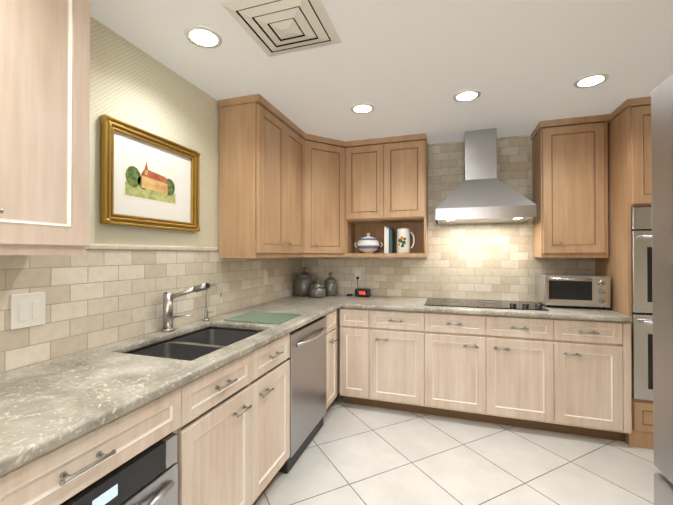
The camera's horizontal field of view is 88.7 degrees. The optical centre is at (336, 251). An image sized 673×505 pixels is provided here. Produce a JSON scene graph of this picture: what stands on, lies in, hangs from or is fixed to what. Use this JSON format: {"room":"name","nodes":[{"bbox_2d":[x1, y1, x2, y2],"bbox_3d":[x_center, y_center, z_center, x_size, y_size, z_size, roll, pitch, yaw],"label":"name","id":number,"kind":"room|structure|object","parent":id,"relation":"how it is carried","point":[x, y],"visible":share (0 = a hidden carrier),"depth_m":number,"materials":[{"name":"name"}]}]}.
{"room":"kitchen","nodes":[
{"label":"kitchen","id":0,"kind":"room"},
{"bbox_2d":[89,16,218,250],"bbox_3d":[-1.260,0.142,1.349,0.120,2.440,5.490,0,0,18],"label":"wall","id":1,"kind":"structure","parent":0,"point":[131,84],"depth_m":1.88,"materials":[{"name":"paint"}]},
{"bbox_2d":[0,0,89,254],"bbox_3d":[-1.175,-0.535,0.872,0.315,1.090,0.889,0,0,18],"label":"upper cabinet","id":2,"kind":"object","parent":1,"relation":"attached to","point":[44,116],"visible":1,"depth_m":1.09,"materials":[{"name":"brown wood"}]},
{"bbox_2d":[100,114,200,231],"bbox_3d":[-0.988,-0.384,1.912,0.050,0.510,0.640,0,0,18],"label":"picture frame","id":3,"kind":"object","parent":1,"relation":"attached to","point":[148,179],"visible":1,"depth_m":1.84,"materials":[{"name":"gilded wood"},{"name":"glass"},{"name":"paper"}]},
{"bbox_2d":[0,250,301,373],"bbox_3d":[-1.199,0.236,1.329,0.008,0.492,5.250,0,0,18],"label":"backsplash","id":4,"kind":"structure","parent":1,"relation":"attached to","point":[95,299],"depth_m":1.69,"materials":[{"name":"tile"}]},
{"bbox_2d":[10,292,45,329],"bbox_3d":[-1.188,0.227,1.331,0.010,0.130,0.115,0,0,18],"label":"double light switch","id":5,"kind":"object","parent":4,"relation":"attached to","point":[28,309],"visible":1,"depth_m":1.32,"materials":[{"name":"white plastic"}]},
{"bbox_2d":[263,271,267,283],"bbox_3d":[-0.629,0.233,3.057,0.010,0.115,0.070,0,0,18],"label":"light switch","id":6,"kind":"object","parent":4,"relation":"attached to","point":[265,277],"visible":1,"depth_m":3.05,"materials":[{"name":"white plastic"}]},
{"bbox_2d":[86,244,217,250],"bbox_3d":[-1.013,-0.019,1.892,0.016,0.026,1.135,0,0,18],"label":"trim","id":7,"kind":"structure","parent":1,"relation":"attached to","point":[124,247],"depth_m":1.84,"materials":[{"name":"beige tile"}]},
{"bbox_2d":[218,94,305,257],"bbox_3d":[-0.558,-0.508,2.777,0.315,1.114,0.810,0,0,18],"label":"upper cabinet","id":8,"kind":"object","parent":1,"relation":"attached to","point":[288,187],"depth_m":2.43,"materials":[{"name":"brown wood"}]},
{"bbox_2d":[306,139,349,256],"bbox_3d":[-0.241,-0.504,3.282,0.608,1.114,0.345,0,0,18],"label":"upper cabinet","id":9,"kind":"object","parent":1,"relation":"attached to","point":[341,227],"depth_m":3.31,"materials":[{"name":"brown wood"}]},
{"bbox_2d":[90,0,672,143],"bbox_3d":[0.491,-1.113,0.792,3.860,0.060,5.550,0,0,18],"label":"ceiling","id":10,"kind":"structure","parent":0,"point":[407,67],"depth_m":1.94,"materials":[{"name":"white paint"}]},
{"bbox_2d":[184,26,222,48],"bbox_3d":[-0.667,-1.073,1.729,0.180,0.004,0.180,0,0,18],"label":"recessed light","id":11,"kind":"object","parent":10,"relation":"in","point":[206,37],"visible":1,"depth_m":1.72,"materials":[{"name":"white glass"}]},
{"bbox_2d":[221,0,341,56],"bbox_3d":[-0.236,-1.058,1.632,0.420,0.034,0.420,0,0,18],"label":"ceiling vent","id":12,"kind":"object","parent":10,"relation":"in","point":[269,27],"visible":1,"depth_m":1.60,"materials":[{"name":"beige metal"}]},
{"bbox_2d":[351,103,374,113],"bbox_3d":[0.195,-1.066,2.575,0.180,0.004,0.180,0,0,18],"label":"recessed light","id":13,"kind":"object","parent":10,"relation":"in","point":[363,108],"visible":1,"depth_m":2.56,"materials":[{"name":"white glass"}]},
{"bbox_2d":[453,90,480,101],"bbox_3d":[0.896,-1.067,2.369,0.180,0.004,0.180,0,0,18],"label":"recessed light","id":14,"kind":"object","parent":10,"relation":"in","point":[467,95],"visible":1,"depth_m":2.35,"materials":[{"name":"white glass"}]},
{"bbox_2d":[573,73,608,87],"bbox_3d":[1.597,-1.069,2.163,0.180,0.004,0.180,0,0,18],"label":"recessed light","id":15,"kind":"object","parent":10,"relation":"in","point":[589,81],"visible":1,"depth_m":2.15,"materials":[{"name":"white glass"}]},
{"bbox_2d":[302,135,594,301],"bbox_3d":[1.359,0.157,3.270,3.680,2.440,0.222,0,0,18],"label":"wall","id":16,"kind":"structure","parent":0,"point":[492,261],"depth_m":3.31,"materials":[{"name":"tile"}]},
{"bbox_2d":[355,270,360,280],"bbox_3d":[0.223,0.249,3.615,0.072,0.115,0.022,0,0,18],"label":"outlet","id":17,"kind":"object","parent":16,"relation":"attached to","point":[357,272],"depth_m":3.62,"materials":[{"name":"white plastic"}]},
{"bbox_2d":[346,133,427,225],"bbox_3d":[0.491,-0.678,3.375,0.768,0.763,0.325,0,0,18],"label":"upper cabinet","id":18,"kind":"object","parent":16,"relation":"attached to","point":[387,177],"depth_m":3.22,"materials":[{"name":"brown wood"}]},
{"bbox_2d":[354,233,382,252],"bbox_3d":[0.318,-0.083,3.431,0.288,0.202,0.230,0,0,18],"label":"tureen","id":19,"kind":"object","parent":18,"relation":"in","point":[368,244],"visible":1,"depth_m":3.35,"materials":[{"name":"white ceramic"}]},
{"bbox_2d":[384,227,393,252],"bbox_3d":[0.518,-0.110,3.367,0.070,0.255,0.190,0,0,18],"label":"books","id":20,"kind":"object","parent":18,"relation":"in","point":[388,239],"visible":1,"depth_m":3.28,"materials":[{"name":"white paper"}]},
{"bbox_2d":[396,228,414,252],"bbox_3d":[0.663,-0.101,3.308,0.175,0.236,0.133,0,0,18],"label":"pitcher","id":21,"kind":"object","parent":18,"relation":"in","point":[403,241],"visible":1,"depth_m":3.26,"materials":[{"name":"white ceramic"}]},
{"bbox_2d":[436,128,536,224],"bbox_3d":[1.272,-0.662,3.030,0.755,0.801,0.496,0,0,18],"label":"range hood","id":22,"kind":"object","parent":16,"relation":"attached to","point":[481,194],"visible":1,"depth_m":2.92,"materials":[{"name":"silver metal"}]},
{"bbox_2d":[531,114,609,257],"bbox_3d":[1.944,-0.507,2.897,0.477,1.114,0.338,0,0,18],"label":"upper cabinet","id":23,"kind":"object","parent":16,"relation":"attached to","point":[570,176],"visible":1,"depth_m":2.76,"materials":[{"name":"brown wood"}]},
{"bbox_2d":[255,395,662,504],"bbox_3d":[0.491,1.387,0.772,3.860,0.060,5.550,0,0,18],"label":"floor","id":24,"kind":"structure","parent":0,"point":[354,454],"depth_m":2.19,"materials":[{"name":"tile"}]},
{"bbox_2d":[0,383,187,504],"bbox_3d":[-0.973,0.562,0.985,0.625,0.165,0.758,0,0,18],"label":"base cabinet","id":25,"kind":"object","parent":24,"relation":"on","point":[52,478],"depth_m":0.94,"materials":[{"name":"brown wood"}]},
{"bbox_2d":[60,432,177,504],"bbox_3d":[-0.911,0.941,0.960,0.620,0.593,0.715,0,0,18],"label":"oven","id":26,"kind":"object","parent":25,"relation":"in","point":[148,476],"visible":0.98,"depth_m":1.08,"materials":[{"name":"black glass"}]},
{"bbox_2d":[0,295,347,475],"bbox_3d":[-0.681,0.465,1.837,0.660,0.039,3.940,0,0,18],"label":"countertop","id":27,"kind":"structure","parent":25,"relation":"on","point":[47,406],"depth_m":1.18,"materials":[{"name":"stone"}]},
{"bbox_2d":[161,282,209,331],"bbox_3d":[-0.836,0.307,1.916,0.289,0.276,0.100,0,0,18],"label":"faucet","id":28,"kind":"object","parent":27,"relation":"on","point":[168,315],"visible":0.98,"depth_m":1.91,"materials":[{"name":"silver metal"}]},
{"bbox_2d":[127,328,259,360],"bbox_3d":[-0.702,0.590,1.803,0.490,0.200,0.735,0,0,18],"label":"sink","id":29,"kind":"object","parent":27,"relation":"in","point":[194,345],"visible":0.06,"depth_m":1.84,"materials":[{"name":"black metal"}]},
{"bbox_2d":[203,284,221,320],"bbox_3d":[-0.805,0.330,2.234,0.126,0.235,0.060,0,0,18],"label":"faucet","id":30,"kind":"object","parent":27,"relation":"on","point":[206,315],"visible":0.94,"depth_m":2.23,"materials":[{"name":"silver metal"}]},
{"bbox_2d":[224,311,301,323],"bbox_3d":[-0.489,0.446,2.332,0.400,0.006,0.340,0,0,18],"label":"cutting board","id":31,"kind":"object","parent":27,"relation":"on","point":[266,317],"visible":0.96,"depth_m":2.31,"materials":[{"name":"green"}]},
{"bbox_2d":[294,267,313,295],"bbox_3d":[-0.337,0.311,3.598,0.210,0.296,0.210,0,0,18],"label":"canister","id":32,"kind":"object","parent":27,"relation":"on","point":[303,281],"visible":0.88,"depth_m":3.52,"materials":[{"name":"grey metal"}]},
{"bbox_2d":[324,272,336,295],"bbox_3d":[-0.063,0.339,3.599,0.144,0.240,0.144,0,0,18],"label":"medium canister","id":33,"kind":"object","parent":27,"relation":"on","point":[330,284],"visible":0.96,"depth_m":3.54,"materials":[{"name":"grey metal"}]},
{"bbox_2d":[256,308,339,423],"bbox_3d":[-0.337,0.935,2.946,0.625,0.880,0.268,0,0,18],"label":"base cabinet","id":34,"kind":"object","parent":24,"relation":"on","point":[272,364],"depth_m":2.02,"materials":[{"name":"brown wood"}]},
{"bbox_2d":[279,317,325,473],"bbox_3d":[-0.434,0.941,2.494,0.642,0.850,0.642,0,0,18],"label":"dishwasher","id":35,"kind":"object","parent":34,"relation":"in","point":[307,358],"visible":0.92,"depth_m":2.33,"materials":[{"name":"silver metal"}]},
{"bbox_2d":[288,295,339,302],"bbox_3d":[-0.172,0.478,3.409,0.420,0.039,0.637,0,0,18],"label":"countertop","id":36,"kind":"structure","parent":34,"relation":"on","point":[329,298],"depth_m":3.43,"materials":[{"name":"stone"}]},
{"bbox_2d":[309,277,325,297],"bbox_3d":[-0.190,0.358,3.466,0.170,0.200,0.170,0,0,18],"label":"canister","id":37,"kind":"object","parent":36,"relation":"on","point":[317,289],"visible":1,"depth_m":3.40,"materials":[{"name":"grey metal"}]},
{"bbox_2d":[340,308,371,406],"bbox_3d":[0.244,0.938,3.282,0.268,0.880,0.610,0,0,18],"label":"base cabinet","id":38,"kind":"object","parent":24,"relation":"on","point":[355,324],"depth_m":3.00,"materials":[{"name":"brown wood"}]},
{"bbox_2d":[372,309,427,413],"bbox_3d":[0.591,0.937,3.169,0.462,0.880,0.610,0,0,18],"label":"base cabinet","id":39,"kind":"object","parent":24,"relation":"on","point":[399,338],"depth_m":2.88,"materials":[{"name":"brown wood"}]},
{"bbox_2d":[428,312,555,431],"bbox_3d":[1.251,0.935,2.956,0.924,0.880,0.610,0,0,18],"label":"base cabinet","id":40,"kind":"object","parent":24,"relation":"on","point":[494,369],"depth_m":2.66,"materials":[{"name":"brown wood"}]},
{"bbox_2d":[340,295,631,321],"bbox_3d":[1.135,0.474,2.978,2.091,0.039,0.651,0,0,18],"label":"countertop","id":41,"kind":"structure","parent":40,"relation":"on","point":[372,302],"depth_m":2.73,"materials":[{"name":"stone"}]},
{"bbox_2d":[347,288,370,296],"bbox_3d":[0.223,0.418,3.509,0.240,0.080,0.082,0,0,18],"label":"clock radio","id":42,"kind":"object","parent":41,"relation":"on","point":[362,292],"visible":1,"depth_m":3.46,"materials":[{"name":"black plastic"}]},
{"bbox_2d":[425,298,548,310],"bbox_3d":[1.250,0.437,2.983,0.918,0.034,0.490,0,0,18],"label":"cooktop","id":43,"kind":"object","parent":41,"relation":"in","point":[504,304],"visible":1,"depth_m":2.90,"materials":[{"name":"black glass"}]},
{"bbox_2d":[535,273,610,309],"bbox_3d":[1.936,0.323,2.842,0.450,0.260,0.368,0,0,18],"label":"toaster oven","id":44,"kind":"object","parent":41,"relation":"on","point":[579,290],"visible":0.98,"depth_m":2.72,"materials":[{"name":"silver metal"}]},
{"bbox_2d":[556,319,631,441],"bbox_3d":[1.914,0.933,2.741,0.470,0.880,0.610,0,0,18],"label":"base cabinet","id":45,"kind":"object","parent":24,"relation":"on","point":[570,376],"depth_m":2.46,"materials":[{"name":"brown wood"}]},
{"bbox_2d":[595,97,653,449],"bbox_3d":[2.499,0.153,2.573,0.772,2.438,0.602,0,0,18],"label":"tall cabinet","id":46,"kind":"object","parent":24,"relation":"on","point":[629,160],"visible":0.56,"depth_m":2.44,"materials":[{"name":"brown wood"}]},
{"bbox_2d":[631,207,652,400],"bbox_3d":[2.494,0.361,2.536,0.716,1.340,0.607,0,0,18],"label":"double wall oven","id":47,"kind":"object","parent":46,"relation":"in","point":[642,307],"visible":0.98,"depth_m":2.39,"materials":[{"name":"silver metal"}]},
{"bbox_2d":[651,74,672,504],"bbox_3d":[0.994,0.466,0.343,0.813,1.775,0.930,0,0,18],"label":"refrigerator","id":48,"kind":"object","parent":24,"relation":"on","point":[662,178],"visible":1,"depth_m":0.84,"materials":[{"name":"silver metal"}]}
]}

